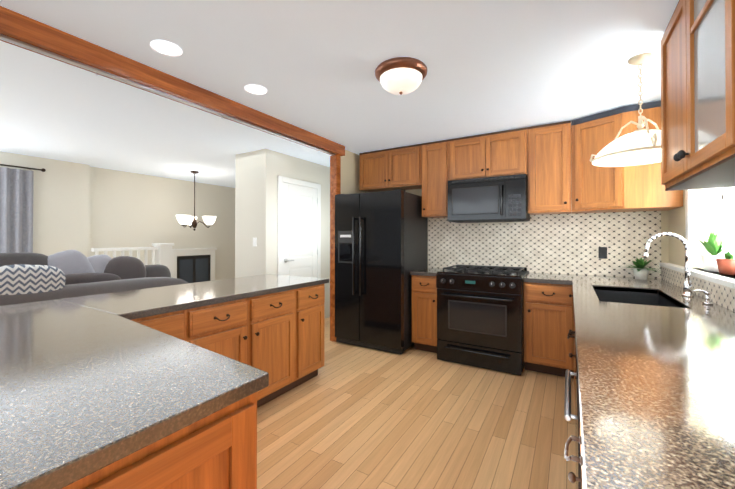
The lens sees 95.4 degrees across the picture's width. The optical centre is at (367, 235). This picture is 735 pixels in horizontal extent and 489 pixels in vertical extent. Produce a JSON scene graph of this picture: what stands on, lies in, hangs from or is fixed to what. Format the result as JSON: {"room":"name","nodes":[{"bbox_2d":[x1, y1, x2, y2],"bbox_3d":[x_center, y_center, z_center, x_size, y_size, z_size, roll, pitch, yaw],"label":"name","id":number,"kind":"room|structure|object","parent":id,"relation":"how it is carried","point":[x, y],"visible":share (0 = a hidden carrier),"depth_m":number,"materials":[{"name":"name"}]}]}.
{"room":"kitchen","nodes":[
{"label":"kitchen","id":0,"kind":"room"},
{"bbox_2d":[0,151,234,279],"bbox_3d":[-4.933,0.103,4.533,0.300,2.420,11.700,0,0,31],"label":"wall","id":1,"kind":"structure","parent":0,"point":[84,209],"depth_m":5.70,"materials":[{"name":"beige paint"}]},
{"bbox_2d":[0,164,45,171],"bbox_3d":[-5.013,-0.920,4.006,0.113,0.050,1.704,0,0,31],"label":"curtain rod","id":2,"kind":"object","parent":1,"relation":"attached to","point":[43,170],"depth_m":4.54,"materials":[{"name":"metal"}]},
{"bbox_2d":[0,167,33,252],"bbox_3d":[-4.746,0.197,4.378,0.069,2.170,0.530,0,0,31],"label":"curtain","id":3,"kind":"object","parent":2,"relation":"hanging from","point":[16,210],"depth_m":4.46,"materials":[{"name":"fabric"}]},
{"bbox_2d":[172,248,216,282],"bbox_3d":[-3.515,0.799,6.791,0.044,1.060,0.980,0,0,31],"label":"fireplace","id":4,"kind":"object","parent":1,"relation":"in","point":[195,265],"depth_m":6.80,"materials":[{"name":"white paint"}]},
{"bbox_2d":[235,149,329,318],"bbox_3d":[-0.469,0.115,6.216,0.600,2.420,4.200,0,0,31],"label":"wall","id":5,"kind":"structure","parent":0,"point":[257,172],"depth_m":4.45,"materials":[{"name":"beige paint"}]},
{"bbox_2d":[253,238,256,245],"bbox_3d":[-1.474,0.087,4.360,0.072,0.116,0.015,0,0,31],"label":"light switch","id":6,"kind":"object","parent":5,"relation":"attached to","point":[254,241],"visible":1,"depth_m":4.35,"materials":[{"name":"white paint"}]},
{"bbox_2d":[277,175,320,277],"bbox_3d":[-0.937,0.262,4.786,0.074,2.105,0.880,0,0,31],"label":"hall door","id":7,"kind":"structure","parent":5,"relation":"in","point":[298,230],"depth_m":4.76,"materials":[{"name":"white paint"}]},
{"bbox_2d":[0,0,678,187],"bbox_3d":[-1.656,-1.171,2.619,10.500,0.100,11.800,0,0,31],"label":"ceiling","id":8,"kind":"structure","parent":0,"point":[491,65],"depth_m":2.33,"materials":[{"name":"white paint"}]},
{"bbox_2d":[150,40,181,55],"bbox_3d":[-1.207,-1.121,2.008,0.166,0.006,0.166,0,0,31],"label":"recessed light","id":9,"kind":"object","parent":8,"relation":"in","point":[165,48],"visible":1,"depth_m":2.00,"materials":[{"name":"white"}]},
{"bbox_2d":[0,6,344,155],"bbox_3d":[-2.386,-1.054,0.798,0.132,0.157,7.930,0,0,31],"label":"beam","id":10,"kind":"structure","parent":8,"relation":"attached to","point":[25,32],"depth_m":2.17,"materials":[{"name":"wood"},{"name":"white paint"}]},
{"bbox_2d":[176,171,215,230],"bbox_3d":[-3.016,-0.589,5.739,0.613,1.017,0.613,0,0,31],"label":"chandelier","id":11,"kind":"object","parent":8,"relation":"hanging from","point":[188,220],"visible":1,"depth_m":5.72,"materials":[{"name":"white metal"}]},
{"bbox_2d":[245,85,266,94],"bbox_3d":[-0.857,-1.117,2.568,0.166,0.006,0.166,0,0,31],"label":"recessed light","id":12,"kind":"object","parent":8,"relation":"in","point":[257,89],"visible":1,"depth_m":2.56,"materials":[{"name":"white"}]},
{"bbox_2d":[375,57,427,94],"bbox_3d":[0.228,-1.039,2.273,0.356,0.166,0.356,0,0,31],"label":"flush ceiling light","id":13,"kind":"object","parent":8,"relation":"hanging from","point":[401,75],"visible":1,"depth_m":2.17,"materials":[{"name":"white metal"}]},
{"bbox_2d":[590,53,660,166],"bbox_3d":[1.719,-0.805,2.106,0.524,0.636,0.549,0,0,31],"label":"light","id":14,"kind":"object","parent":8,"relation":"hanging from","point":[640,146],"visible":0.81,"depth_m":2.11,"materials":[{"name":"white glass"}]},
{"bbox_2d":[340,150,366,193],"bbox_3d":[-0.226,0.103,4.510,0.100,2.420,0.668,0,0,31],"label":"wall","id":15,"kind":"structure","parent":0,"point":[350,172],"depth_m":4.42,"materials":[{"name":"beige paint"}]},
{"bbox_2d":[257,317,575,488],"bbox_3d":[-1.656,1.349,2.601,10.500,0.100,11.800,0,0,31],"label":"floor","id":16,"kind":"structure","parent":0,"point":[348,416],"depth_m":2.25,"materials":[{"name":"brown wood"}]},
{"bbox_2d":[0,250,187,305],"bbox_3d":[-2.784,0.715,2.990,1.030,1.174,2.010,0,0,31],"label":"sofa","id":17,"kind":"object","parent":16,"relation":"on","point":[26,277],"visible":0.4,"depth_m":2.84,"materials":[{"name":"grey fabric"}]},
{"bbox_2d":[91,243,173,277],"bbox_3d":[-3.512,0.722,5.043,0.230,1.190,1.050,0,0,31],"label":"stair railing","id":18,"kind":"object","parent":16,"relation":"on","point":[161,253],"visible":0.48,"depth_m":5.27,"materials":[{"name":"white paint"}]},
{"bbox_2d":[62,392,256,488],"bbox_3d":[-1.579,0.855,0.627,1.898,0.860,1.835,0,0,31],"label":"base cabinet","id":19,"kind":"object","parent":16,"relation":"on","point":[217,450],"visible":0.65,"depth_m":0.77,"materials":[{"name":"brown wood"}]},
{"bbox_2d":[0,274,328,488],"bbox_3d":[-1.145,0.410,1.422,2.000,0.039,3.700,0,0,31],"label":"countertop","id":20,"kind":"structure","parent":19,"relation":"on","point":[90,384],"depth_m":0.91,"materials":[{"name":"stone"}]},
{"bbox_2d":[132,306,203,347],"bbox_3d":[-1.353,0.865,2.057,0.624,0.860,0.276,0,0,31],"label":"base cabinet","id":21,"kind":"object","parent":16,"relation":"on","point":[187,325],"depth_m":1.93,"materials":[{"name":"brown wood"}]},
{"bbox_2d":[204,288,299,407],"bbox_3d":[-1.081,0.868,2.507,0.624,0.860,0.911,0,0,31],"label":"base cabinet","id":22,"kind":"object","parent":16,"relation":"on","point":[278,337],"depth_m":2.46,"materials":[{"name":"brown wood"}]},
{"bbox_2d":[300,284,324,383],"bbox_3d":[-0.744,0.872,3.064,0.624,0.860,0.390,0,0,31],"label":"base cabinet","id":23,"kind":"object","parent":16,"relation":"on","point":[312,298],"depth_m":2.92,"materials":[{"name":"brown wood"}]},
{"bbox_2d":[330,155,340,341],"bbox_3d":[-0.402,0.161,4.171,0.100,2.299,0.090,0,0,31],"label":"post","id":24,"kind":"object","parent":16,"relation":"on","point":[335,174],"visible":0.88,"depth_m":4.14,"materials":[{"name":"brown wood"}]},
{"bbox_2d":[335,189,427,354],"bbox_3d":[0.168,0.404,4.145,0.890,1.811,0.857,0,0,31],"label":"fridge","id":25,"kind":"object","parent":16,"relation":"on","point":[381,245],"visible":0.96,"depth_m":3.81,"materials":[{"name":"black metal"}]},
{"bbox_2d":[412,275,437,352],"bbox_3d":[0.771,0.878,3.911,0.330,0.860,0.628,0,0,31],"label":"base cabinet","id":26,"kind":"object","parent":16,"relation":"on","point":[424,313],"visible":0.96,"depth_m":3.69,"materials":[{"name":"brown wood"}]},
{"bbox_2d":[410,268,446,276],"bbox_3d":[0.776,0.428,3.930,0.343,0.039,0.600,0,0,31],"label":"countertop","id":27,"kind":"structure","parent":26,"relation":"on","point":[427,272],"depth_m":3.76,"materials":[{"name":"stone"}]},
{"bbox_2d":[436,264,528,375],"bbox_3d":[1.233,0.827,3.555,0.812,0.957,0.760,0,0,31],"label":"stove","id":28,"kind":"object","parent":16,"relation":"on","point":[480,316],"visible":0.96,"depth_m":3.27,"materials":[{"name":"black metal"}]},
{"bbox_2d":[524,282,573,378],"bbox_3d":[1.797,0.874,3.290,0.420,0.860,0.628,0,0,31],"label":"base cabinet","id":29,"kind":"object","parent":16,"relation":"on","point":[548,325],"visible":0.98,"depth_m":3.07,"materials":[{"name":"brown wood"}]},
{"bbox_2d":[569,304,574,390],"bbox_3d":[1.762,0.866,2.214,0.732,0.860,0.960,0,0,31],"label":"base cabinet","id":30,"kind":"object","parent":16,"relation":"on","point":[574,348],"visible":0.15,"depth_m":2.52,"materials":[{"name":"brown wood"}]},
{"bbox_2d":[567,331,574,357],"bbox_3d":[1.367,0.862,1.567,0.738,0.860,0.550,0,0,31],"label":"handle","id":31,"kind":"object","parent":30,"relation":"attached to","point":[571,355],"visible":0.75,"depth_m":1.78,"materials":[{"name":"black metal"}]},
{"bbox_2d":[564,338,581,488],"bbox_3d":[1.062,0.860,1.076,0.732,0.857,0.600,0,0,31],"label":"dishwasher","id":32,"kind":"object","parent":16,"relation":"on","point":[568,416],"visible":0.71,"depth_m":1.11,"materials":[{"name":"silver metal"}]},
{"bbox_2d":[572,422,582,461],"bbox_3d":[0.810,0.855,0.611,0.701,0.860,0.450,0,0,31],"label":"base cabinet","id":33,"kind":"object","parent":16,"relation":"on","point":[578,439],"depth_m":0.83,"materials":[{"name":"brown wood"}]},
{"bbox_2d":[576,456,583,488],"bbox_3d":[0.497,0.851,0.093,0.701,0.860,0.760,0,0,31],"label":"base cabinet","id":34,"kind":"object","parent":16,"relation":"on","point":[579,460],"depth_m":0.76,"materials":[{"name":"brown wood"}]},
{"bbox_2d":[523,272,734,488],"bbox_3d":[0.884,0.499,1.124,1.105,0.222,5.290,0,0,31],"label":"countertop","id":35,"kind":"structure","parent":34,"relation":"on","point":[656,369],"depth_m":0.87,"materials":[{"name":"stone"}]},
{"bbox_2d":[620,257,660,279],"bbox_3d":[2.498,0.294,3.056,0.334,0.215,0.290,0,0,31],"label":"potted plant","id":36,"kind":"object","parent":35,"relation":"on","point":[640,271],"visible":1,"depth_m":3.03,"materials":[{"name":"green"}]},
{"bbox_2d":[642,232,693,296],"bbox_3d":[1.984,0.187,2.204,0.261,0.417,0.127,0,0,31],"label":"faucet","id":37,"kind":"object","parent":35,"relation":"on","point":[687,286],"visible":1,"depth_m":2.18,"materials":[{"name":"silver metal"}]},
{"bbox_2d":[693,289,712,304],"bbox_3d":[1.923,0.351,1.917,0.084,0.084,0.044,0,0,31],"label":"soap pump","id":38,"kind":"object","parent":35,"relation":"on","point":[707,301],"visible":1,"depth_m":1.90,"materials":[{"name":"silver metal"}]},
{"bbox_2d":[406,189,668,278],"bbox_3d":[1.464,0.099,3.962,3.560,2.420,0.158,0,0,31],"label":"wall","id":39,"kind":"structure","parent":0,"point":[571,243],"depth_m":3.53,"materials":[{"name":"beige tile"}]},
{"bbox_2d":[359,101,682,217],"bbox_3d":[1.286,-0.662,3.694,3.177,0.878,0.485,0,0,31],"label":"upper cabinet","id":40,"kind":"object","parent":39,"relation":"attached to","point":[552,162],"visible":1,"depth_m":3.31,"materials":[{"name":"brown wood"}]},
{"bbox_2d":[447,174,529,222],"bbox_3d":[1.329,-0.383,3.693,0.800,0.463,0.439,0,0,31],"label":"over-the-range microwave","id":41,"kind":"object","parent":40,"relation":"attached to","point":[491,199],"visible":1,"depth_m":3.53,"materials":[{"name":"black metal"}]},
{"bbox_2d":[598,247,606,258],"bbox_3d":[2.345,0.174,3.331,0.070,0.114,0.007,0,0,31],"label":"outlet","id":42,"kind":"object","parent":39,"relation":"attached to","point":[602,252],"visible":1,"depth_m":3.33,"materials":[{"name":"black plastic"}]},
{"bbox_2d":[660,188,734,311],"bbox_3d":[0.620,0.066,-0.636,0.287,2.420,8.600,0,0,31],"label":"wall","id":43,"kind":"structure","parent":0,"point":[705,210],"depth_m":2.50,"materials":[{"name":"beige paint"}]},
{"bbox_2d":[661,0,734,190],"bbox_3d":[0.995,-0.689,0.516,0.385,0.870,2.950,0,0,31],"label":"upper cabinet","id":44,"kind":"object","parent":43,"relation":"attached to","point":[698,95],"visible":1,"depth_m":1.36,"materials":[{"name":"brown wood"}]},
{"bbox_2d":[685,187,734,267],"bbox_3d":[2.300,-0.315,2.097,0.227,1.120,1.030,0,0,31],"label":"kitchen window","id":45,"kind":"structure","parent":43,"relation":"in","point":[728,210],"depth_m":2.40,"materials":[{"name":"white glass"}]},
{"bbox_2d":[692,228,734,271],"bbox_3d":[2.402,0.098,2.288,0.261,0.296,0.208,0,0,31],"label":"potted plant","id":46,"kind":"object","parent":43,"relation":"attached to","point":[714,246],"depth_m":2.26,"materials":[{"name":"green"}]},
{"bbox_2d":[716,251,734,274],"bbox_3d":[2.267,0.171,2.100,0.110,0.148,0.118,0,0,31],"label":"potted plant","id":47,"kind":"object","parent":43,"relation":"attached to","point":[726,265],"depth_m":2.08,"materials":[{"name":"brown"}]}
]}

